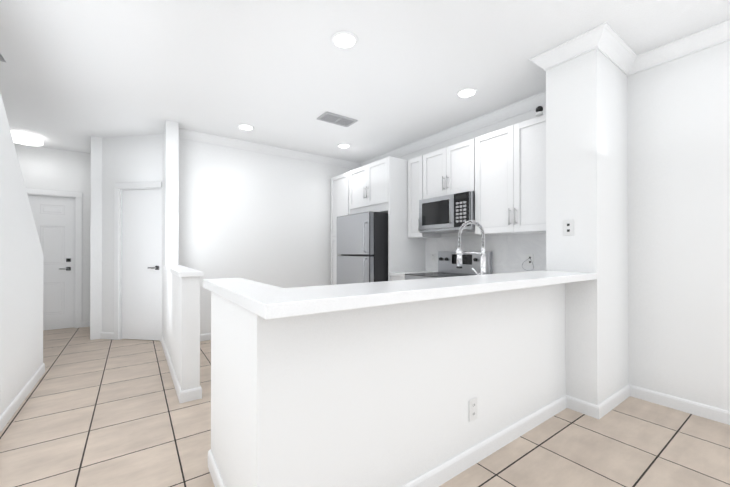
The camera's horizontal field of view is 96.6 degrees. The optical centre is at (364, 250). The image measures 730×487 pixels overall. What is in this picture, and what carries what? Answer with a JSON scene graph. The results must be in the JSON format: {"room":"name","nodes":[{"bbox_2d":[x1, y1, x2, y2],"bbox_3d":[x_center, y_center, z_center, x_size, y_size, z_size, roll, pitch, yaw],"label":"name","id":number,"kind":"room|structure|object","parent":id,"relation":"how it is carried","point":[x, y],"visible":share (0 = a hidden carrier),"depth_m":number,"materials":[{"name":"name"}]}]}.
{"room":"kitchen","nodes":[
{"label":"kitchen","id":0,"kind":"room"},
{"bbox_2d":[0,93,43,414],"bbox_3d":[-0.975,-0.186,0.026,0.120,2.740,7.700,0,0,-35],"label":"wall","id":1,"kind":"structure","parent":0,"point":[21,305],"depth_m":2.46,"materials":[{"name":"paint"}]},
{"bbox_2d":[0,363,44,431],"bbox_3d":[-0.921,1.138,0.059,0.014,0.092,7.700,0,0,-35],"label":"baseboard","id":2,"kind":"structure","parent":1,"relation":"attached to","point":[18,400],"depth_m":2.50,"materials":[{"name":"paint"}]},
{"bbox_2d":[14,143,90,320],"bbox_3d":[-4.885,-0.166,4.841,1.640,2.740,0.120,0,0,-35],"label":"wall","id":3,"kind":"structure","parent":0,"point":[43,168],"depth_m":5.00,"materials":[{"name":"paint"}]},
{"bbox_2d":[28,195,74,329],"bbox_3d":[-4.877,0.194,4.803,0.880,2.009,0.092,0,0,-35],"label":"front door","id":4,"kind":"structure","parent":3,"relation":"in","point":[54,218],"depth_m":4.95,"materials":[{"name":"paint"}]},
{"bbox_2d":[26,188,81,327],"bbox_3d":[-4.892,0.152,4.824,1.060,2.105,0.138,0,0,-35],"label":"door frame","id":5,"kind":"structure","parent":3,"relation":"attached to","point":[77,196],"depth_m":5.05,"materials":[{"name":"paint"}]},
{"bbox_2d":[90,136,101,339],"bbox_3d":[-3.932,-0.166,4.814,0.120,2.740,1.030,0,0,-35],"label":"wall","id":6,"kind":"structure","parent":0,"point":[96,252],"depth_m":4.39,"materials":[{"name":"paint"}]},
{"bbox_2d":[102,134,162,336],"bbox_3d":[-3.118,-0.167,4.415,0.926,2.740,0.120,0,0,9],"label":"wall","id":7,"kind":"structure","parent":0,"point":[132,159],"depth_m":4.40,"materials":[{"name":"paint"}]},
{"bbox_2d":[100,332,107,338],"bbox_3d":[-3.835,1.158,4.780,0.034,0.092,1.187,0,0,-35],"label":"baseboard","id":8,"kind":"structure","parent":7,"relation":"attached to","point":[103,334],"depth_m":4.40,"materials":[{"name":"paint"}]},
{"bbox_2d":[114,182,161,341],"bbox_3d":[-3.018,0.150,4.389,0.711,2.105,0.138,0,0,9],"label":"door frame","id":9,"kind":"structure","parent":7,"relation":"attached to","point":[119,188],"depth_m":4.37,"materials":[{"name":"paint"}]},
{"bbox_2d":[122,189,159,340],"bbox_3d":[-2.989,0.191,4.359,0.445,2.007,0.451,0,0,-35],"label":"closet door","id":10,"kind":"structure","parent":7,"relation":"in","point":[140,264],"depth_m":4.34,"materials":[{"name":"paint"}]},
{"bbox_2d":[162,120,199,390],"bbox_3d":[-2.002,-0.172,3.457,0.130,2.740,2.120,0,0,-35],"label":"wall","id":11,"kind":"structure","parent":0,"point":[182,337],"depth_m":3.23,"materials":[{"name":"paint"}]},
{"bbox_2d":[161,336,187,402],"bbox_3d":[-2.025,1.152,3.377,0.034,0.092,2.054,0,0,-35],"label":"baseboard","id":12,"kind":"structure","parent":11,"relation":"attached to","point":[182,396],"depth_m":2.85,"materials":[{"name":"paint"}]},
{"bbox_2d":[164,265,203,276],"bbox_3d":[-1.835,0.194,3.222,0.174,0.037,1.595,0,0,-35],"label":"trim","id":13,"kind":"structure","parent":11,"relation":"on","point":[180,271],"depth_m":2.79,"materials":[{"name":"paint"}]},
{"bbox_2d":[188,386,201,400],"bbox_3d":[-1.863,1.152,3.364,0.034,0.092,1.844,0,0,-35],"label":"baseboard","id":14,"kind":"structure","parent":11,"relation":"attached to","point":[196,392],"depth_m":2.60,"materials":[{"name":"paint"}]},
{"bbox_2d":[211,292,238,486],"bbox_3d":[-0.599,0.698,1.562,0.140,0.985,0.670,0,0,-35],"label":"wall","id":15,"kind":"structure","parent":0,"point":[224,313],"depth_m":1.51,"materials":[{"name":"paint"}]},
{"bbox_2d":[208,449,224,486],"bbox_3d":[-0.625,1.144,1.464,0.014,0.092,0.824,0,0,-35],"label":"baseboard","id":16,"kind":"structure","parent":15,"relation":"attached to","point":[217,479],"depth_m":1.66,"materials":[{"name":"paint"}]},
{"bbox_2d":[203,278,259,298],"bbox_3d":[-0.621,0.181,1.579,0.200,0.045,0.660,0,0,-35],"label":"countertop","id":17,"kind":"structure","parent":15,"relation":"on","point":[219,286],"depth_m":1.56,"materials":[{"name":"white stone"}]},
{"bbox_2d":[178,138,353,333],"bbox_3d":[-1.265,-0.165,5.026,2.890,2.740,0.120,0,0,-35],"label":"wall","id":18,"kind":"structure","parent":0,"point":[264,218],"depth_m":4.70,"materials":[{"name":"paint"}]},
{"bbox_2d":[200,333,210,340],"bbox_3d":[-1.483,1.158,4.783,2.260,0.092,0.014,0,0,-35],"label":"baseboard","id":19,"kind":"structure","parent":18,"relation":"attached to","point":[203,337],"depth_m":4.32,"materials":[{"name":"paint"}]},
{"bbox_2d":[179,128,358,168],"bbox_3d":[-1.244,-1.483,4.919,2.790,0.105,0.088,0,0,-35],"label":"crown molding","id":20,"kind":"structure","parent":18,"relation":"attached to","point":[186,134],"depth_m":4.73,"materials":[{"name":"paint"}]},
{"bbox_2d":[0,327,729,486],"bbox_3d":[-0.528,1.242,1.874,5.700,0.100,10.200,0,0,-35],"label":"floor","id":21,"kind":"structure","parent":0,"point":[101,413],"depth_m":2.05,"materials":[{"name":"tile"}]},
{"bbox_2d":[331,172,349,284],"bbox_3d":[-0.163,0.001,5.366,0.696,2.409,0.600,0,0,-35],"label":"pantry cabinet","id":22,"kind":"object","parent":21,"relation":"on","point":[339,195],"visible":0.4,"depth_m":5.27,"materials":[{"name":"paint"}]},
{"bbox_2d":[337,211,387,284],"bbox_3d":[0.156,0.358,4.643,0.937,1.689,0.820,0,0,-35],"label":"refrigerator","id":23,"kind":"object","parent":21,"relation":"on","point":[362,247],"visible":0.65,"depth_m":4.23,"materials":[{"name":"grey metal"}]},
{"bbox_2d":[391,276,404,280],"bbox_3d":[0.653,0.764,4.228,0.684,0.874,0.276,0,0,-35],"label":"base cabinet","id":24,"kind":"object","parent":21,"relation":"on","point":[394,278],"visible":0.12,"depth_m":4.07,"materials":[{"name":"paint"}]},
{"bbox_2d":[388,156,424,280],"bbox_3d":[0.573,-0.003,4.365,0.658,2.409,0.024,0,0,-35],"label":"panel","id":25,"kind":"object","parent":21,"relation":"on","point":[406,253],"visible":0.33,"depth_m":4.28,"materials":[{"name":"paint"}]},
{"bbox_2d":[405,252,491,279],"bbox_3d":[0.939,0.607,3.788,0.709,1.184,0.756,0,0,-35],"label":"range","id":26,"kind":"object","parent":21,"relation":"on","point":[447,261],"visible":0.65,"depth_m":3.89,"materials":[{"name":"silver metal"}]},
{"bbox_3d":[0.624,0.756,2.429,2.818,0.874,0.680,0,0,-35],"label":"base cabinet","id":27,"kind":"object","parent":21,"relation":"on","visible":0},
{"bbox_2d":[390,271,433,276],"bbox_3d":[0.663,0.306,4.237,0.658,0.039,0.280,0,0,-35],"label":"countertop","id":28,"kind":"structure","parent":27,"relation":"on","point":[400,274],"depth_m":4.04,"materials":[{"name":"white stone"}]},
{"bbox_2d":[456,220,485,274],"bbox_3d":[0.751,0.026,2.395,0.158,0.505,0.267,0,0,-35],"label":"faucet","id":29,"kind":"object","parent":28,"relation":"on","point":[459,252],"visible":0.98,"depth_m":2.37,"materials":[{"name":"silver metal"}]},
{"bbox_2d":[0,0,729,162],"bbox_3d":[-0.528,-1.598,1.886,5.700,0.100,10.200,0,0,-35],"label":"ceiling","id":30,"kind":"structure","parent":0,"point":[75,75],"depth_m":2.66,"materials":[{"name":"paint"}]},
{"bbox_2d":[11,131,42,145],"bbox_3d":[-4.559,-1.495,4.355,0.350,0.084,0.350,0,0,-35],"label":"light","id":31,"kind":"object","parent":30,"relation":"attached to","point":[23,138],"visible":0.77,"depth_m":4.30,"materials":[{"name":"paint"}]},
{"bbox_2d":[238,124,253,129],"bbox_3d":[-1.483,-1.534,4.054,0.196,0.010,0.196,0,0,-35],"label":"recessed light","id":32,"kind":"object","parent":30,"relation":"in","point":[245,126],"visible":1,"depth_m":4.04,"materials":[{"name":"paint"}]},
{"bbox_2d":[317,112,357,126],"bbox_3d":[-0.325,-1.530,3.823,0.420,0.018,0.240,0,0,-35],"label":"ceiling vent","id":33,"kind":"object","parent":30,"relation":"in","point":[333,118],"visible":0.98,"depth_m":3.79,"materials":[{"name":"silver metal"}]},
{"bbox_2d":[337,143,350,147],"bbox_3d":[-0.310,-1.531,4.767,0.196,0.010,0.196,0,0,-35],"label":"recessed light","id":34,"kind":"object","parent":30,"relation":"in","point":[343,145],"visible":1,"depth_m":4.75,"materials":[{"name":"paint"}]},
{"bbox_2d":[331,31,357,48],"bbox_3d":[-0.150,-1.541,2.389,0.196,0.010,0.196,0,0,-35],"label":"recessed light","id":35,"kind":"object","parent":30,"relation":"in","point":[344,39],"visible":1,"depth_m":2.38,"materials":[{"name":"paint"}]},
{"bbox_2d":[456,88,476,97],"bbox_3d":[0.994,-1.538,3.179,0.196,0.010,0.196,0,0,-35],"label":"recessed light","id":36,"kind":"object","parent":30,"relation":"in","point":[465,92],"visible":1,"depth_m":3.17,"materials":[{"name":"paint"}]},
{"bbox_2d":[239,283,565,486],"bbox_3d":[0.538,0.699,1.862,2.340,0.985,0.140,0,0,-35],"label":"wall","id":37,"kind":"structure","parent":0,"point":[379,396],"depth_m":1.47,"materials":[{"name":"paint"}]},
{"bbox_2d":[227,271,596,319],"bbox_3d":[0.576,0.182,1.776,2.378,0.045,0.372,0,0,-35],"label":"countertop","id":38,"kind":"structure","parent":37,"relation":"on","point":[265,301],"depth_m":1.30,"materials":[{"name":"white stone"}]},
{"bbox_2d":[469,398,476,421],"bbox_3d":[0.606,0.891,1.818,0.072,0.116,0.008,0,0,-35],"label":"outlet","id":39,"kind":"object","parent":37,"relation":"attached to","point":[472,409],"visible":1,"depth_m":1.81,"materials":[{"name":"white plastic"}]},
{"bbox_2d":[401,395,571,486],"bbox_3d":[0.577,1.145,1.793,2.354,0.092,0.014,0,0,-35],"label":"baseboard","id":40,"kind":"structure","parent":37,"relation":"attached to","point":[443,473],"depth_m":1.88,"materials":[{"name":"paint"}]},
{"bbox_2d":[399,40,729,410],"bbox_3d":[2.290,-0.175,2.629,0.120,2.740,8.150,0,0,-35],"label":"wall","id":41,"kind":"structure","parent":0,"point":[679,227],"depth_m":2.43,"materials":[{"name":"paint"}]},
{"bbox_2d":[349,157,387,214],"bbox_3d":[0.281,-0.861,4.746,0.696,0.690,0.925,0,0,-35],"label":"upper cabinet","id":42,"kind":"object","parent":41,"relation":"attached to","point":[368,187],"visible":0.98,"depth_m":4.52,"materials":[{"name":"paint"}]},
{"bbox_2d":[408,155,440,237],"bbox_3d":[0.774,-0.688,4.320,0.386,1.040,0.276,0,0,-35],"label":"upper cabinet","id":43,"kind":"object","parent":41,"relation":"attached to","point":[415,180],"visible":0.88,"depth_m":4.25,"materials":[{"name":"paint"}]},
{"bbox_2d":[423,138,474,198],"bbox_3d":[1.079,-0.923,3.894,0.386,0.574,0.762,0,0,-35],"label":"upper cabinet","id":44,"kind":"object","parent":41,"relation":"attached to","point":[449,170],"visible":0.69,"depth_m":3.76,"materials":[{"name":"paint"}]},
{"bbox_2d":[419,191,474,233],"bbox_3d":[1.048,-0.426,3.870,0.461,0.412,0.756,0,0,-35],"label":"over-the-range microwave","id":45,"kind":"object","parent":44,"relation":"attached to","point":[451,213],"visible":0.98,"depth_m":3.71,"materials":[{"name":"silver metal"}]},
{"bbox_2d":[359,91,545,166],"bbox_3d":[0.923,-1.485,4.374,0.088,0.105,3.490,0,0,-35],"label":"crown molding","id":46,"kind":"structure","parent":41,"relation":"attached to","point":[528,104],"depth_m":3.88,"materials":[{"name":"paint"}]},
{"bbox_2d":[425,233,545,273],"bbox_3d":[1.407,0.052,3.757,0.008,0.465,1.931,0,0,-35],"label":"backsplash panel","id":47,"kind":"object","parent":41,"relation":"attached to","point":[510,252],"visible":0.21,"depth_m":3.59,"materials":[{"name":"tile"}]},
{"bbox_2d":[431,253,434,260],"bbox_3d":[0.922,0.093,4.423,0.008,0.116,0.072,0,0,-35],"label":"outlet","id":48,"kind":"object","parent":47,"relation":"attached to","point":[432,256],"visible":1,"depth_m":4.42,"materials":[{"name":"white plastic"}]},
{"bbox_2d":[526,254,533,265],"bbox_3d":[1.695,0.098,3.340,0.006,0.116,0.072,0,0,-35],"label":"outlet","id":49,"kind":"object","parent":47,"relation":"attached to","point":[531,257],"visible":0.92,"depth_m":3.33,"materials":[{"name":"white plastic"}]},
{"bbox_2d":[475,114,545,234],"bbox_3d":[1.558,-0.693,3.221,0.386,1.040,0.876,0,0,-35],"label":"upper cabinet","id":50,"kind":"object","parent":41,"relation":"attached to","point":[510,179],"visible":0.73,"depth_m":3.14,"materials":[{"name":"paint"}]},
{"bbox_2d":[536,106,542,115],"bbox_3d":[1.568,-1.255,2.924,0.060,0.081,0.060,0,0,-35],"label":"security camera","id":51,"kind":"object","parent":50,"relation":"on","point":[539,110],"visible":1,"depth_m":2.90,"materials":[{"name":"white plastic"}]},
{"bbox_2d":[626,19,729,75],"bbox_3d":[3.355,-1.500,0.962,0.088,0.105,4.190,0,0,-35],"label":"crown molding","id":52,"kind":"structure","parent":41,"relation":"attached to","point":[719,33],"depth_m":2.38,"materials":[{"name":"paint"}]},
{"bbox_2d":[632,385,729,424],"bbox_3d":[3.385,1.142,0.972,0.014,0.092,4.190,0,0,-35],"label":"baseboard","id":53,"kind":"structure","parent":41,"relation":"attached to","point":[688,406],"depth_m":2.41,"materials":[{"name":"paint"}]},
{"bbox_2d":[546,49,627,404],"bbox_3d":[1.812,-0.175,2.645,0.640,2.740,0.350,0,0,-35],"label":"column","id":54,"kind":"structure","parent":0,"point":[586,144],"depth_m":2.44,"materials":[{"name":"paint"}]},
{"bbox_2d":[529,53,545,71],"bbox_3d":[1.610,-1.492,2.775,0.630,0.105,0.088,0,0,-35],"label":"crown molding","id":55,"kind":"structure","parent":54,"relation":"attached to","point":[537,60],"depth_m":2.60,"materials":[{"name":"paint"}]},
{"bbox_2d":[543,31,589,70],"bbox_3d":[1.516,-1.493,2.439,0.088,0.105,0.330,0,0,-35],"label":"crown molding","id":56,"kind":"structure","parent":54,"relation":"attached to","point":[575,47],"depth_m":2.45,"materials":[{"name":"paint"}]},
{"bbox_2d":[563,220,573,235],"bbox_3d":[1.543,-0.171,2.465,0.006,0.116,0.072,0,0,-35],"label":"outlet","id":57,"kind":"object","parent":54,"relation":"attached to","point":[568,227],"visible":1,"depth_m":2.46,"materials":[{"name":"white plastic"}]},
{"bbox_2d":[592,384,631,418],"bbox_3d":[1.900,1.148,2.478,0.624,0.092,0.014,0,0,-35],"label":"baseboard","id":58,"kind":"structure","parent":54,"relation":"attached to","point":[598,411],"depth_m":2.43,"materials":[{"name":"paint"}]},
{"bbox_2d":[587,22,638,74],"bbox_3d":[1.864,-1.494,2.418,0.630,0.105,0.088,0,0,-35],"label":"crown molding","id":59,"kind":"structure","parent":54,"relation":"attached to","point":[606,40],"depth_m":2.38,"materials":[{"name":"paint"}]}
]}

